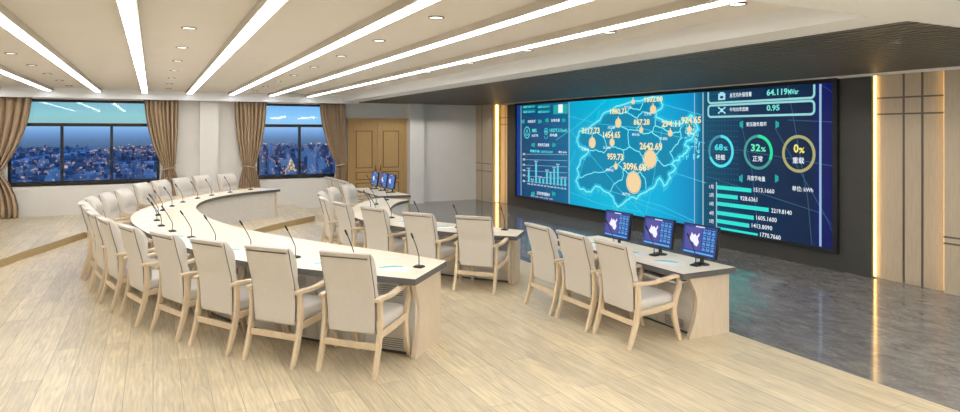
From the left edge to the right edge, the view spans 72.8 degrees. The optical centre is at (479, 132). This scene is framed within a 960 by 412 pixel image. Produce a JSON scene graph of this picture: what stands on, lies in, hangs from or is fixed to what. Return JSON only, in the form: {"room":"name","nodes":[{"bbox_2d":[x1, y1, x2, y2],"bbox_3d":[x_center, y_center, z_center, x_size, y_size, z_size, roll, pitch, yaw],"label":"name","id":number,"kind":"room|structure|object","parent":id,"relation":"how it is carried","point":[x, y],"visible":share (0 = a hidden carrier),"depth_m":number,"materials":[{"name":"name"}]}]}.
{"room":"conference room","nodes":[
{"label":"conference room","id":0,"kind":"room"},
{"bbox_2d":[2,97,475,216],"bbox_3d":[-5.887,0.400,16.565,13.950,3.200,0.510,0,0,-27],"label":"wall","id":1,"kind":"structure","parent":0,"point":[441,139],"depth_m":17.18,"materials":[{"name":"paint"}]},
{"bbox_2d":[8,99,159,186],"bbox_3d":[-9.068,0.230,15.023,3.000,1.960,0.110,0,0,-27],"label":"window","id":2,"kind":"structure","parent":1,"relation":"in","point":[61,182],"depth_m":14.95,"materials":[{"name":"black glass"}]},
{"bbox_2d":[257,103,333,178],"bbox_3d":[-4.770,0.230,17.182,2.140,1.960,0.110,0,0,-27],"label":"window","id":3,"kind":"structure","parent":1,"relation":"in","point":[299,175],"depth_m":17.15,"materials":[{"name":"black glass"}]},
{"bbox_2d":[345,118,407,199],"bbox_3d":[-2.842,0.805,18.033,1.770,2.390,0.120,0,0,-27],"label":"door","id":4,"kind":"structure","parent":1,"relation":"in","point":[373,144],"depth_m":18.04,"materials":[{"name":"brown wood"}]},
{"bbox_2d":[0,199,959,411],"bbox_3d":[-1.389,2.050,7.611,13.950,0.100,20.450,0,0,-27],"label":"floor","id":5,"kind":"structure","parent":0,"point":[800,337],"depth_m":5.84,"materials":[{"name":"brown wood"}]},
{"bbox_2d":[81,205,125,288],"bbox_3d":[-4.932,1.493,8.727,0.686,1.026,0.588,0,0,-35],"label":"armchair","id":6,"kind":"object","parent":5,"relation":"on","point":[85,208],"visible":0.34,"depth_m":8.51,"materials":[{"name":"brown wood"}]},
{"bbox_2d":[77,201,130,278],"bbox_3d":[-5.340,1.493,9.302,0.686,1.026,0.588,0,0,-29],"label":"armchair","id":7,"kind":"object","parent":5,"relation":"on","point":[80,203],"visible":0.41,"depth_m":8.96,"materials":[{"name":"brown wood"}]},
{"bbox_2d":[84,196,130,268],"bbox_3d":[-5.615,1.493,9.937,0.686,1.026,0.588,0,0,-22],"label":"armchair","id":8,"kind":"object","parent":5,"relation":"on","point":[93,201],"visible":0.27,"depth_m":9.77,"materials":[{"name":"brown wood"}]},
{"bbox_2d":[97,192,133,224],"bbox_3d":[-5.787,1.493,10.603,0.686,1.026,0.588,0,0,-14],"label":"armchair","id":9,"kind":"object","parent":5,"relation":"on","point":[109,202],"visible":0.33,"depth_m":10.40,"materials":[{"name":"brown wood"}]},
{"bbox_2d":[86,211,153,300],"bbox_3d":[-4.514,1.493,8.154,0.686,1.026,0.588,0,0,-39],"label":"armchair","id":10,"kind":"object","parent":5,"relation":"on","point":[101,257],"visible":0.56,"depth_m":7.88,"materials":[{"name":"beige fabric"}]},
{"bbox_2d":[113,188,140,221],"bbox_3d":[-5.899,1.493,11.276,0.686,1.026,0.588,0,0,-7],"label":"armchair","id":11,"kind":"object","parent":5,"relation":"on","point":[125,197],"visible":0.36,"depth_m":11.09,"materials":[{"name":"beige leather"}]},
{"bbox_2d":[97,216,171,312],"bbox_3d":[-4.060,1.493,7.623,0.686,1.026,0.588,0,0,-41],"label":"armchair","id":12,"kind":"object","parent":5,"relation":"on","point":[117,267],"visible":0.7,"depth_m":7.34,"materials":[{"name":"beige fabric"}]},
{"bbox_2d":[117,223,196,327],"bbox_3d":[-3.507,1.493,7.068,0.686,1.026,0.588,0,0,-45],"label":"armchair","id":13,"kind":"object","parent":5,"relation":"on","point":[141,276],"visible":0.7,"depth_m":6.81,"materials":[{"name":"beige fabric"}]},
{"bbox_2d":[0,204,314,267],"bbox_3d":[-6.526,1.940,11.522,7.880,0.120,8.450,0,0,-27],"label":"platform","id":14,"kind":"object","parent":5,"relation":"on","point":[21,238],"visible":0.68,"depth_m":12.75,"materials":[{"name":"brown wood"}]},
{"bbox_2d":[132,182,178,208],"bbox_3d":[-5.962,1.408,11.985,0.686,0.954,0.588,0,0,-2],"label":"armchair","id":15,"kind":"object","parent":14,"relation":"on","point":[141,190],"visible":0.41,"depth_m":11.81,"materials":[{"name":"brown wood"}]},
{"bbox_2d":[151,179,195,202],"bbox_3d":[-5.964,1.408,12.673,0.686,0.954,0.588,0,0,5],"label":"armchair","id":16,"kind":"object","parent":14,"relation":"on","point":[158,186],"visible":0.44,"depth_m":12.58,"materials":[{"name":"beige leather"}]},
{"bbox_2d":[171,177,213,196],"bbox_3d":[-5.887,1.408,13.342,0.686,0.954,0.588,0,0,10],"label":"armchair","id":17,"kind":"object","parent":14,"relation":"on","point":[184,184],"visible":0.38,"depth_m":13.28,"materials":[{"name":"brown wood"}]},
{"bbox_2d":[192,175,232,193],"bbox_3d":[-5.753,1.408,13.966,0.686,0.954,0.588,0,0,18],"label":"armchair","id":18,"kind":"object","parent":14,"relation":"on","point":[201,185],"visible":0.37,"depth_m":13.94,"materials":[{"name":"brown wood"}]},
{"bbox_2d":[216,173,253,190],"bbox_3d":[-5.486,1.408,14.573,0.686,0.954,0.588,0,0,25],"label":"armchair","id":19,"kind":"object","parent":14,"relation":"on","point":[223,185],"visible":0.44,"depth_m":14.58,"materials":[{"name":"beige leather"}]},
{"bbox_2d":[149,230,238,342],"bbox_3d":[-2.914,1.493,6.601,0.588,1.026,0.686,0,0,40],"label":"armchair","id":20,"kind":"object","parent":5,"relation":"on","point":[176,284],"visible":0.66,"depth_m":6.35,"materials":[{"name":"beige fabric"}]},
{"bbox_2d":[188,237,281,356],"bbox_3d":[-2.335,1.493,6.207,0.588,1.026,0.686,0,0,32],"label":"armchair","id":21,"kind":"object","parent":5,"relation":"on","point":[219,289],"visible":0.84,"depth_m":5.97,"materials":[{"name":"beige fabric"}]},
{"bbox_2d":[130,188,446,359],"bbox_3d":[-3.642,1.630,9.770,2.906,0.740,10.275,0,0,-27],"label":"desk","id":22,"kind":"object","parent":5,"relation":"on","point":[223,209],"visible":0.56,"depth_m":6.72,"materials":[{"name":"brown wood"}]},
{"bbox_2d":[136,218,153,221],"bbox_3d":[-4.829,1.258,9.376,0.210,0.004,0.300,0,0,-30],"label":"paper sheet","id":23,"kind":"object","parent":22,"relation":"on","point":[146,219],"visible":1,"depth_m":9.40,"materials":[{"name":"grey paper"}]},
{"bbox_2d":[138,223,156,226],"bbox_3d":[-4.507,1.258,8.816,0.210,0.004,0.300,0,0,-35],"label":"paper sheet","id":24,"kind":"object","parent":22,"relation":"on","point":[153,224],"visible":1,"depth_m":8.80,"materials":[{"name":"grey paper"}]},
{"bbox_2d":[180,210,195,237],"bbox_3d":[-3.488,1.090,7.756,0.171,0.340,0.088,0,0,-43],"label":"gooseneck microphone","id":25,"kind":"object","parent":22,"relation":"on","point":[181,212],"visible":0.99,"depth_m":7.76,"materials":[{"name":"black metal"}]},
{"bbox_2d":[285,225,300,257],"bbox_3d":[-1.885,1.090,6.513,0.088,0.340,0.171,0,0,34],"label":"gooseneck microphone","id":26,"kind":"object","parent":22,"relation":"on","point":[296,256],"visible":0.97,"depth_m":6.53,"materials":[{"name":"black metal"}]},
{"bbox_2d":[376,265,413,271],"bbox_3d":[-0.790,1.258,6.020,0.300,0.004,0.210,0,0,22],"label":"folder","id":27,"kind":"object","parent":22,"relation":"on","point":[386,267],"visible":0.95,"depth_m":6.02,"materials":[{"name":"white paper"}]},
{"bbox_2d":[411,233,424,268],"bbox_3d":[-0.593,1.090,6.039,0.088,0.340,0.171,0,0,28],"label":"gooseneck microphone","id":28,"kind":"object","parent":22,"relation":"on","point":[412,236],"visible":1,"depth_m":6.05,"materials":[{"name":"black metal"}]},
{"bbox_2d":[241,244,338,369],"bbox_3d":[-1.710,1.493,5.872,0.588,1.026,0.686,0,0,24],"label":"armchair","id":29,"kind":"object","parent":5,"relation":"on","point":[275,295],"visible":0.9,"depth_m":5.64,"materials":[{"name":"brown wood"}]},
{"bbox_2d":[325,177,333,187],"bbox_3d":[-3.272,1.523,15.321,0.686,0.964,0.588,0,0,-27],"label":"armchair","id":30,"kind":"object","parent":5,"relation":"on","point":[329,181],"visible":0.24,"depth_m":15.09,"materials":[{"name":"beige leather"}]},
{"bbox_2d":[317,191,355,241],"bbox_3d":[-2.478,1.523,11.368,0.686,0.964,0.588,0,0,-6],"label":"armchair","id":31,"kind":"object","parent":5,"relation":"on","point":[321,193],"visible":0.28,"depth_m":11.11,"materials":[{"name":"beige fabric"}]},
{"bbox_2d":[318,196,364,242],"bbox_3d":[-2.248,1.523,10.539,0.686,0.964,0.588,0,0,-21],"label":"armchair","id":32,"kind":"object","parent":5,"relation":"on","point":[331,232],"visible":0.61,"depth_m":10.27,"materials":[{"name":"beige fabric"}]},
{"bbox_2d":[326,187,357,240],"bbox_3d":[-2.505,1.523,12.217,0.686,0.964,0.588,0,0,2],"label":"armchair","id":33,"kind":"object","parent":5,"relation":"on","point":[334,193],"visible":0.2,"depth_m":12.04,"materials":[{"name":"brown wood"}]},
{"bbox_2d":[332,201,364,247],"bbox_3d":[-1.837,1.523,9.854,0.686,0.964,0.588,0,0,-34],"label":"armchair","id":34,"kind":"object","parent":5,"relation":"on","point":[344,212],"visible":0.68,"depth_m":9.61,"materials":[{"name":"beige fabric"}]},
{"bbox_2d":[331,178,365,202],"bbox_3d":[-2.985,1.523,14.749,0.686,0.964,0.588,0,0,-27],"label":"armchair","id":35,"kind":"object","parent":5,"relation":"on","point":[336,183],"visible":0.28,"depth_m":14.48,"materials":[{"name":"brown wood"}]},
{"bbox_2d":[340,184,364,204],"bbox_3d":[-2.381,1.523,12.973,0.686,0.964,0.588,0,0,12],"label":"armchair","id":36,"kind":"object","parent":5,"relation":"on","point":[349,191],"visible":0.46,"depth_m":12.87,"materials":[{"name":"beige leather"}]},
{"bbox_2d":[339,180,374,202],"bbox_3d":[-2.689,1.523,14.160,0.686,0.964,0.588,0,0,-27],"label":"armchair","id":37,"kind":"object","parent":5,"relation":"on","point":[342,182],"visible":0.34,"depth_m":14.04,"materials":[{"name":"brown wood"}]},
{"bbox_2d":[315,250,411,380],"bbox_3d":[-0.999,1.493,5.615,0.588,1.026,0.686,0,0,21],"label":"armchair","id":38,"kind":"object","parent":5,"relation":"on","point":[351,302],"visible":0.99,"depth_m":5.39,"materials":[{"name":"beige fabric"}]},
{"bbox_2d":[360,206,405,253],"bbox_3d":[-1.303,1.523,9.268,0.588,0.964,0.686,0,0,40],"label":"armchair","id":39,"kind":"object","parent":5,"relation":"on","point":[378,235],"visible":0.76,"depth_m":9.05,"materials":[{"name":"beige fabric"}]},
{"bbox_2d":[356,187,410,211],"bbox_3d":[-2.299,1.673,14.859,0.690,0.655,2.220,0,0,-27],"label":"desk","id":40,"kind":"object","parent":5,"relation":"on","point":[378,194],"visible":0.16,"depth_m":14.35,"materials":[{"name":"brown wood"}]},
{"bbox_2d":[371,171,379,188],"bbox_3d":[-2.488,1.143,15.559,0.140,0.405,0.470,0,0,-27],"label":"desktop monitor","id":41,"kind":"object","parent":40,"relation":"on","point":[374,181],"visible":0.89,"depth_m":15.50,"materials":[{"name":"black"}]},
{"bbox_2d":[380,172,387,190],"bbox_3d":[-2.210,1.143,15.116,0.140,0.405,0.470,0,0,-27],"label":"desktop monitor","id":42,"kind":"object","parent":40,"relation":"on","point":[383,175],"visible":0.93,"depth_m":15.05,"materials":[{"name":"black"}]},
{"bbox_2d":[387,174,396,192],"bbox_3d":[-1.972,1.143,14.643,0.140,0.405,0.470,0,0,-27],"label":"desktop monitor","id":43,"kind":"object","parent":40,"relation":"on","point":[391,182],"visible":0.99,"depth_m":14.58,"materials":[{"name":"black"}]},
{"bbox_2d":[402,212,462,279],"bbox_3d":[-0.653,1.523,8.698,0.588,0.964,0.686,0,0,32],"label":"armchair","id":44,"kind":"object","parent":5,"relation":"on","point":[423,226],"visible":0.73,"depth_m":8.48,"materials":[{"name":"brown wood"}]},
{"bbox_2d":[352,198,523,284],"bbox_3d":[-1.223,1.673,10.706,1.718,0.655,5.614,0,0,-27],"label":"curved desk","id":45,"kind":"object","parent":5,"relation":"on","point":[397,206],"visible":0.28,"depth_m":8.93,"materials":[{"name":"brown wood"}]},
{"bbox_2d":[452,215,511,294],"bbox_3d":[0.028,1.523,8.382,0.588,0.964,0.686,0,0,22],"label":"armchair","id":46,"kind":"object","parent":5,"relation":"on","point":[475,245],"visible":0.96,"depth_m":8.16,"materials":[{"name":"beige fabric"}]},
{"bbox_2d":[524,222,597,315],"bbox_3d":[0.910,1.523,7.485,0.686,0.964,0.588,0,0,-27],"label":"armchair","id":47,"kind":"object","parent":5,"relation":"on","point":[545,259],"visible":0.73,"depth_m":7.31,"materials":[{"name":"brown wood"}]},
{"bbox_2d":[555,230,633,332],"bbox_3d":[1.207,1.523,6.895,0.686,0.964,0.588,0,0,-27],"label":"armchair","id":48,"kind":"object","parent":5,"relation":"on","point":[579,276],"visible":0.74,"depth_m":6.72,"materials":[{"name":"beige fabric"}]},
{"bbox_2d":[592,238,681,350],"bbox_3d":[1.512,1.523,6.355,0.686,0.964,0.588,0,0,-27],"label":"armchair","id":49,"kind":"object","parent":5,"relation":"on","point":[620,286],"visible":1,"depth_m":6.20,"materials":[{"name":"beige fabric"}]},
{"bbox_2d":[557,236,735,339],"bbox_3d":[1.740,1.673,7.342,0.700,0.655,2.240,0,0,-27],"label":"desk","id":50,"kind":"object","parent":5,"relation":"on","point":[703,301],"visible":0.32,"depth_m":6.46,"materials":[{"name":"brown wood"}]},
{"bbox_2d":[603,209,632,243],"bbox_3d":[1.658,1.143,7.771,0.140,0.405,0.470,0,0,-27],"label":"desktop monitor","id":51,"kind":"object","parent":50,"relation":"on","point":[620,223],"visible":0.91,"depth_m":7.73,"materials":[{"name":"black"}]},
{"bbox_2d":[609,218,616,229],"bbox_3d":[1.597,1.093,7.819,0.001,0.140,0.140,9,-4,-26],"label":"picture","id":52,"kind":"object","parent":51,"relation":"attached to","point":[613,223],"depth_m":7.81},
{"bbox_2d":[645,225,658,256],"bbox_3d":[1.861,1.175,7.084,0.171,0.340,0.088,0,0,-32],"label":"gooseneck microphone","id":53,"kind":"object","parent":50,"relation":"on","point":[651,254],"visible":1,"depth_m":7.08,"materials":[{"name":"black metal"}]},
{"bbox_2d":[642,215,675,255],"bbox_3d":[1.986,1.143,7.186,0.140,0.405,0.470,0,0,-27],"label":"desktop monitor","id":54,"kind":"object","parent":50,"relation":"on","point":[661,230],"visible":1,"depth_m":7.14,"materials":[{"name":"black"}]},
{"bbox_2d":[649,225,657,237],"bbox_3d":[1.924,1.093,7.233,0.001,0.140,0.140,9,-4,-26],"label":"picture","id":55,"kind":"object","parent":54,"relation":"attached to","point":[653,230],"depth_m":7.22},
{"bbox_2d":[650,259,686,266],"bbox_3d":[1.938,1.343,6.703,0.210,0.004,0.300,0,0,-30],"label":"paper","id":56,"kind":"object","parent":50,"relation":"on","point":[663,262],"visible":1,"depth_m":6.67,"materials":[{"name":"white paper"}]},
{"bbox_2d":[687,233,701,266],"bbox_3d":[2.135,1.175,6.539,0.171,0.340,0.088,0,0,-32],"label":"gooseneck microphone","id":57,"kind":"object","parent":50,"relation":"on","point":[695,264],"visible":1,"depth_m":6.54,"materials":[{"name":"black metal"}]},
{"bbox_2d":[681,222,720,265],"bbox_3d":[2.260,1.143,6.641,0.140,0.405,0.470,0,0,-27],"label":"desktop monitor","id":58,"kind":"object","parent":50,"relation":"on","point":[705,239],"visible":0.98,"depth_m":6.60,"materials":[{"name":"black"}]},
{"bbox_2d":[690,233,699,245],"bbox_3d":[2.198,1.093,6.688,0.001,0.140,0.140,9,-4,-26],"label":"picture","id":59,"kind":"object","parent":58,"relation":"attached to","point":[693,238],"depth_m":6.68},
{"bbox_2d":[0,0,959,104],"bbox_3d":[-1.300,-0.973,7.656,13.750,0.415,20.050,0,0,-27],"label":"ceiling","id":60,"kind":"structure","parent":0,"point":[758,41],"depth_m":6.93,"materials":[{"name":"paint"}]},
{"bbox_2d":[0,97,31,218],"bbox_3d":[-10.425,0.547,14.059,1.260,2.655,0.188,0,0,-27],"label":"curtain","id":61,"kind":"object","parent":60,"relation":"hanging from","point":[14,111],"visible":0.98,"depth_m":14.14,"materials":[{"name":"fabric"}]},
{"bbox_2d":[0,64,52,90],"bbox_3d":[-6.257,-0.942,7.936,0.136,0.076,14.080,0,0,-27],"label":"ceiling lamp","id":62,"kind":"object","parent":60,"relation":"attached to","point":[4,70],"visible":1,"depth_m":11.12,"materials":[{"name":"white plastic"}]},
{"bbox_2d":[0,3,101,91],"bbox_3d":[-5.424,-0.942,8.354,0.136,0.076,14.080,0,0,-27],"label":"ceiling lamp","id":63,"kind":"object","parent":60,"relation":"attached to","point":[10,22],"visible":1,"depth_m":6.76,"materials":[{"name":"white plastic"}]},
{"bbox_2d":[115,0,147,92],"bbox_3d":[-4.591,-0.942,8.773,0.136,0.076,14.080,0,0,-27],"label":"ceiling lamp","id":64,"kind":"object","parent":60,"relation":"attached to","point":[129,13],"visible":1,"depth_m":6.04,"materials":[{"name":"white plastic"}]},
{"bbox_2d":[144,100,178,198],"bbox_3d":[-7.549,0.547,15.504,0.810,2.655,0.188,0,0,-27],"label":"curtain","id":65,"kind":"object","parent":60,"relation":"hanging from","point":[161,115],"visible":0.71,"depth_m":15.50,"materials":[{"name":"fabric"}]},
{"bbox_2d":[186,0,288,93],"bbox_3d":[-3.758,-0.942,9.191,0.136,0.076,14.080,0,0,-27],"label":"ceiling lamp","id":66,"kind":"object","parent":60,"relation":"attached to","point":[262,11],"visible":1,"depth_m":6.11,"materials":[{"name":"white plastic"}]},
{"bbox_2d":[234,101,266,188],"bbox_3d":[-5.774,0.547,16.396,0.782,2.655,0.185,0,0,-27],"label":"curtain","id":67,"kind":"object","parent":60,"relation":"hanging from","point":[250,117],"visible":0.82,"depth_m":16.36,"materials":[{"name":"fabric"}]},
{"bbox_2d":[319,103,346,181],"bbox_3d":[-3.905,0.605,17.336,0.729,2.770,0.183,0,0,-27],"label":"curtain","id":68,"kind":"object","parent":60,"relation":"hanging from","point":[332,115],"visible":0.73,"depth_m":17.35,"materials":[{"name":"fabric"}]},
{"bbox_2d":[228,0,439,94],"bbox_3d":[-2.925,-0.942,9.609,0.136,0.076,14.080,0,0,-27],"label":"ceiling lamp","id":69,"kind":"object","parent":60,"relation":"attached to","point":[399,9],"visible":1,"depth_m":6.17,"materials":[{"name":"white plastic"}]},
{"bbox_2d":[268,0,591,95],"bbox_3d":[-2.093,-0.942,10.028,0.136,0.076,14.080,0,0,-27],"label":"ceiling lamp","id":70,"kind":"object","parent":60,"relation":"attached to","point":[541,7],"visible":1,"depth_m":6.20,"materials":[{"name":"white plastic"}]},
{"bbox_2d":[428,16,443,18],"bbox_3d":[-0.372,-0.977,5.531,0.136,0.009,0.136,0,0,-27],"label":"recessed light","id":71,"kind":"object","parent":60,"relation":"in","point":[429,17],"visible":1,"depth_m":5.53,"materials":[{"name":"white plastic"}]},
{"bbox_2d":[305,0,743,96],"bbox_3d":[-1.260,-0.942,10.446,0.136,0.076,14.080,0,0,-27],"label":"ceiling lamp","id":72,"kind":"object","parent":60,"relation":"attached to","point":[680,7],"visible":1,"depth_m":6.25,"materials":[{"name":"white plastic"}]},
{"bbox_2d":[728,2,746,6],"bbox_3d":[1.963,-0.977,4.959,0.136,0.009,0.136,0,0,-27],"label":"recessed light","id":73,"kind":"object","parent":60,"relation":"in","point":[736,4],"visible":0.98,"depth_m":4.97,"materials":[{"name":"white plastic"}]},
{"bbox_2d":[476,69,959,295],"bbox_3d":[4.609,0.400,10.624,0.524,3.200,20.050,0,0,-27],"label":"wall","id":74,"kind":"structure","parent":0,"point":[918,114],"depth_m":8.80,"materials":[{"name":"paint"}]},
{"bbox_2d":[496,105,497,201],"bbox_3d":[0.488,0.595,18.594,0.075,2.770,0.017,0,0,-27],"label":"strip light","id":75,"kind":"object","parent":74,"relation":"attached to","point":[496,105],"visible":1,"depth_m":18.58,"materials":[{"name":"yellow"}]},
{"bbox_2d":[515,78,839,253],"bbox_3d":[3.056,0.482,13.520,0.060,2.535,9.320,0,0,-27],"label":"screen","id":76,"kind":"structure","parent":74,"relation":"attached to","point":[761,162],"depth_m":11.64,"materials":[{"name":"blue glass"}]},
{"bbox_2d":[497,66,959,104],"bbox_3d":[3.317,-0.792,13.013,0.050,0.035,14.620,0,0,-27],"label":"trim","id":77,"kind":"structure","parent":74,"relation":"attached to","point":[954,67],"depth_m":9.66,"materials":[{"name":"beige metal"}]},
{"bbox_2d":[874,76,875,275],"bbox_3d":[5.440,0.595,8.964,0.030,2.770,0.017,0,0,-27],"label":"strip light","id":78,"kind":"object","parent":74,"relation":"attached to","point":[874,76],"visible":0.71,"depth_m":8.96,"materials":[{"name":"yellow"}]},
{"label":"outside","id":79,"kind":"structure","parent":0,"visible":0},
{"bbox_2d":[12,151,331,173],"bbox_3d":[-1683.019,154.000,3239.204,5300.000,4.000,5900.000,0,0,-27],"label":"ground","id":80,"kind":"structure","parent":79,"point":[94,151],"depth_m":3533.79,"materials":[{"name":"blue"}]},
{"bbox_2d":[26,166,33,177],"bbox_3d":[-1427.709,128.710,2066.390,19.111,46.579,22.057,0,0,-40],"label":"building","id":81,"kind":"structure","parent":80,"relation":"on","point":[29,172],"depth_m":2058.73,"materials":[{"name":"blue"}]},
{"bbox_2d":[31,165,38,174],"bbox_3d":[-1478.541,129.575,2158.593,21.395,44.850,20.213,0,0,-25],"label":"building","id":82,"kind":"structure","parent":80,"relation":"on","point":[35,168],"depth_m":2152.79,"materials":[{"name":"blue"}]},
{"bbox_2d":[37,158,44,167],"bbox_3d":[-1749.750,127.875,2603.896,20.503,48.250,30.484,0,0,35],"label":"building","id":83,"kind":"structure","parent":80,"relation":"on","point":[40,162],"depth_m":2594.86,"materials":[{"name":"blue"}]},
{"bbox_2d":[40,166,50,174],"bbox_3d":[-1343.605,128.052,2013.127,21.184,47.896,20.322,0,0,-17],"label":"building","id":84,"kind":"structure","parent":80,"relation":"on","point":[43,171],"depth_m":2003.68,"materials":[{"name":"blue"}]},
{"bbox_2d":[48,168,59,178],"bbox_3d":[-1260.591,128.844,1933.799,33.073,46.311,22.755,0,0,-8],"label":"building","id":85,"kind":"structure","parent":80,"relation":"on","point":[56,173],"depth_m":1923.16,"materials":[{"name":"blue"}]},
{"bbox_2d":[12,149,109,164],"bbox_3d":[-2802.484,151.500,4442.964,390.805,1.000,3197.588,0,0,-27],"label":"river","id":86,"kind":"structure","parent":80,"relation":"on","point":[66,154],"depth_m":4468.22,"materials":[{"name":"liquid"}]},
{"bbox_2d":[72,173,86,179],"bbox_3d":[-1121.690,132.520,1823.560,28.859,38.960,22.464,0,0,-3],"label":"building","id":87,"kind":"structure","parent":80,"relation":"on","point":[79,176],"depth_m":1812.83,"materials":[{"name":"blue"}]},
{"bbox_2d":[84,171,99,179],"bbox_3d":[-1132.338,131.904,1900.656,29.644,40.192,25.280,0,0,1],"label":"building","id":88,"kind":"structure","parent":80,"relation":"on","point":[90,172],"depth_m":1888.27,"materials":[{"name":"blue"}]},
{"bbox_2d":[90,173,101,179],"bbox_3d":[-995.288,128.487,1683.782,28.528,47.027,20.899,0,0,-32],"label":"building","id":89,"kind":"structure","parent":80,"relation":"on","point":[95,176],"depth_m":1677.00,"materials":[{"name":"blue"}]},
{"bbox_2d":[109,166,120,173],"bbox_3d":[-1263.637,133.743,2254.138,33.410,36.513,19.025,0,0,-39],"label":"building","id":90,"kind":"structure","parent":80,"relation":"on","point":[115,168],"depth_m":2250.60,"materials":[{"name":"blue"}]},
{"bbox_2d":[121,171,133,178],"bbox_3d":[-1069.584,134.028,1976.032,31.077,35.944,26.685,0,0,-20],"label":"building","id":91,"kind":"structure","parent":80,"relation":"on","point":[131,174],"depth_m":1967.81,"materials":[{"name":"blue"}]},
{"bbox_2d":[135,166,141,178],"bbox_3d":[-1062.032,128.052,2025.141,18.164,47.895,26.224,0,0,-32],"label":"building","id":92,"kind":"structure","parent":80,"relation":"on","point":[138,170],"depth_m":2013.98,"materials":[{"name":"blue"}]},
{"bbox_2d":[144,168,152,173],"bbox_3d":[-1097.702,134.827,2155.185,25.997,34.347,23.538,0,0,-32],"label":"building","id":93,"kind":"structure","parent":80,"relation":"on","point":[148,170],"depth_m":2146.49,"materials":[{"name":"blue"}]},
{"bbox_2d":[12,143,334,181],"bbox_3d":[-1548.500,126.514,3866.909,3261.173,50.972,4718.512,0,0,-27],"label":"blocks","id":94,"kind":"object","parent":80,"relation":"on","point":[121,153],"visible":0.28,"depth_m":3030.00},
{"bbox_2d":[16,143,325,175],"bbox_3d":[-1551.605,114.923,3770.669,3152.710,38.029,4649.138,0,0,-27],"label":"street lights","id":95,"kind":"object","parent":94,"relation":"on","point":[263,143],"visible":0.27,"depth_m":3836.84,"materials":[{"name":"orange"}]},
{"bbox_2d":[259,150,262,174],"bbox_3d":[-668.469,100.449,1966.833,23.122,103.102,13.940,0,0,-43],"label":"building","id":96,"kind":"structure","parent":80,"relation":"on","point":[261,151],"depth_m":1965.41,"materials":[{"name":"blue"}]},
{"bbox_2d":[265,147,268,165],"bbox_3d":[-866.766,104.047,2648.786,12.512,95.905,15.165,0,0,-28],"label":"building","id":97,"kind":"structure","parent":80,"relation":"on","point":[266,148],"depth_m":2643.46,"materials":[{"name":"blue"}]},
{"bbox_2d":[267,157,272,173],"bbox_3d":[-739.817,119.597,2294.139,18.922,64.805,15.654,0,0,-22],"label":"building","id":98,"kind":"structure","parent":80,"relation":"on","point":[269,159],"depth_m":2284.93,"materials":[{"name":"blue"}]},
{"bbox_2d":[269,161,274,173],"bbox_3d":[-716.881,124.950,2242.139,14.240,54.101,12.674,0,0,43],"label":"building","id":99,"kind":"structure","parent":80,"relation":"on","point":[271,164],"depth_m":2239.09,"materials":[{"name":"blue"}]},
{"bbox_2d":[275,148,279,160],"bbox_3d":[-965.295,112.169,3098.981,19.401,79.662,19.632,0,0,-35],"label":"building","id":100,"kind":"structure","parent":80,"relation":"on","point":[277,151],"depth_m":3089.76,"materials":[{"name":"blue"}]},
{"bbox_2d":[277,164,284,174],"bbox_3d":[-538.182,118.774,1760.228,16.454,66.451,22.961,0,0,-31],"label":"building","id":101,"kind":"structure","parent":80,"relation":"on","point":[280,169],"depth_m":1751.06,"materials":[{"name":"blue"}]},
{"bbox_2d":[280,158,286,168],"bbox_3d":[-614.908,116.204,2038.829,18.468,71.592,19.597,0,0,-19],"label":"building","id":102,"kind":"structure","parent":80,"relation":"on","point":[283,162],"depth_m":2031.27,"materials":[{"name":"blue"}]},
{"bbox_2d":[285,148,289,159],"bbox_3d":[-860.991,110.256,2915.235,19.149,83.488,22.937,0,0,-18],"label":"building","id":103,"kind":"structure","parent":80,"relation":"on","point":[287,151],"depth_m":2905.40,"materials":[{"name":"blue"}]},
{"bbox_2d":[285,159,296,173],"bbox_3d":[-568.881,115.000,1959.478,42.000,74.000,32.000,0,0,-27],"label":"lit tower","id":104,"kind":"structure","parent":80,"relation":"on","point":[290,166],"depth_m":1953.45,"materials":[{"name":"yellow"}]},
{"bbox_2d":[307,151,315,169],"bbox_3d":[-496.568,104.069,1920.672,23.336,95.861,22.931,0,0,-10],"label":"building","id":105,"kind":"structure","parent":80,"relation":"on","point":[311,157],"depth_m":1909.60,"materials":[{"name":"blue"}]},
{"bbox_2d":[307,168,315,173],"bbox_3d":[-464.393,124.796,1797.063,20.039,54.407,21.595,0,0,-24],"label":"building","id":106,"kind":"structure","parent":80,"relation":"on","point":[310,171],"depth_m":1788.21,"materials":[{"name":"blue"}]},
{"bbox_2d":[318,157,324,173],"bbox_3d":[-559.143,119.150,2293.211,23.847,65.700,13.621,0,0,-10],"label":"building","id":107,"kind":"structure","parent":80,"relation":"on","point":[320,160],"depth_m":2286.05,"materials":[{"name":"blue"}]},
{"bbox_2d":[319,162,326,172],"bbox_3d":[-485.986,121.410,2017.285,16.686,61.180,16.365,0,0,40],"label":"building","id":108,"kind":"structure","parent":80,"relation":"on","point":[322,165],"depth_m":2012.51,"materials":[{"name":"blue"}]},
{"bbox_2d":[322,145,328,155],"bbox_3d":[-660.128,102.692,2779.452,23.059,98.615,22.466,0,0,-27],"label":"building","id":109,"kind":"structure","parent":80,"relation":"on","point":[325,148],"depth_m":2772.35,"materials":[{"name":"blue"}]},
{"bbox_2d":[321,167,330,172],"bbox_3d":[-445.584,126.311,1878.364,23.584,51.378,18.152,0,0,-30],"label":"building","id":110,"kind":"structure","parent":80,"relation":"on","point":[325,170],"depth_m":1871.75,"materials":[{"name":"blue"}]},
{"bbox_2d":[326,156,332,170],"bbox_3d":[-589.876,122.676,2558.491,25.612,58.649,15.954,0,0,-43],"label":"building","id":111,"kind":"structure","parent":80,"relation":"on","point":[330,159],"depth_m":2554.01,"materials":[{"name":"blue"}]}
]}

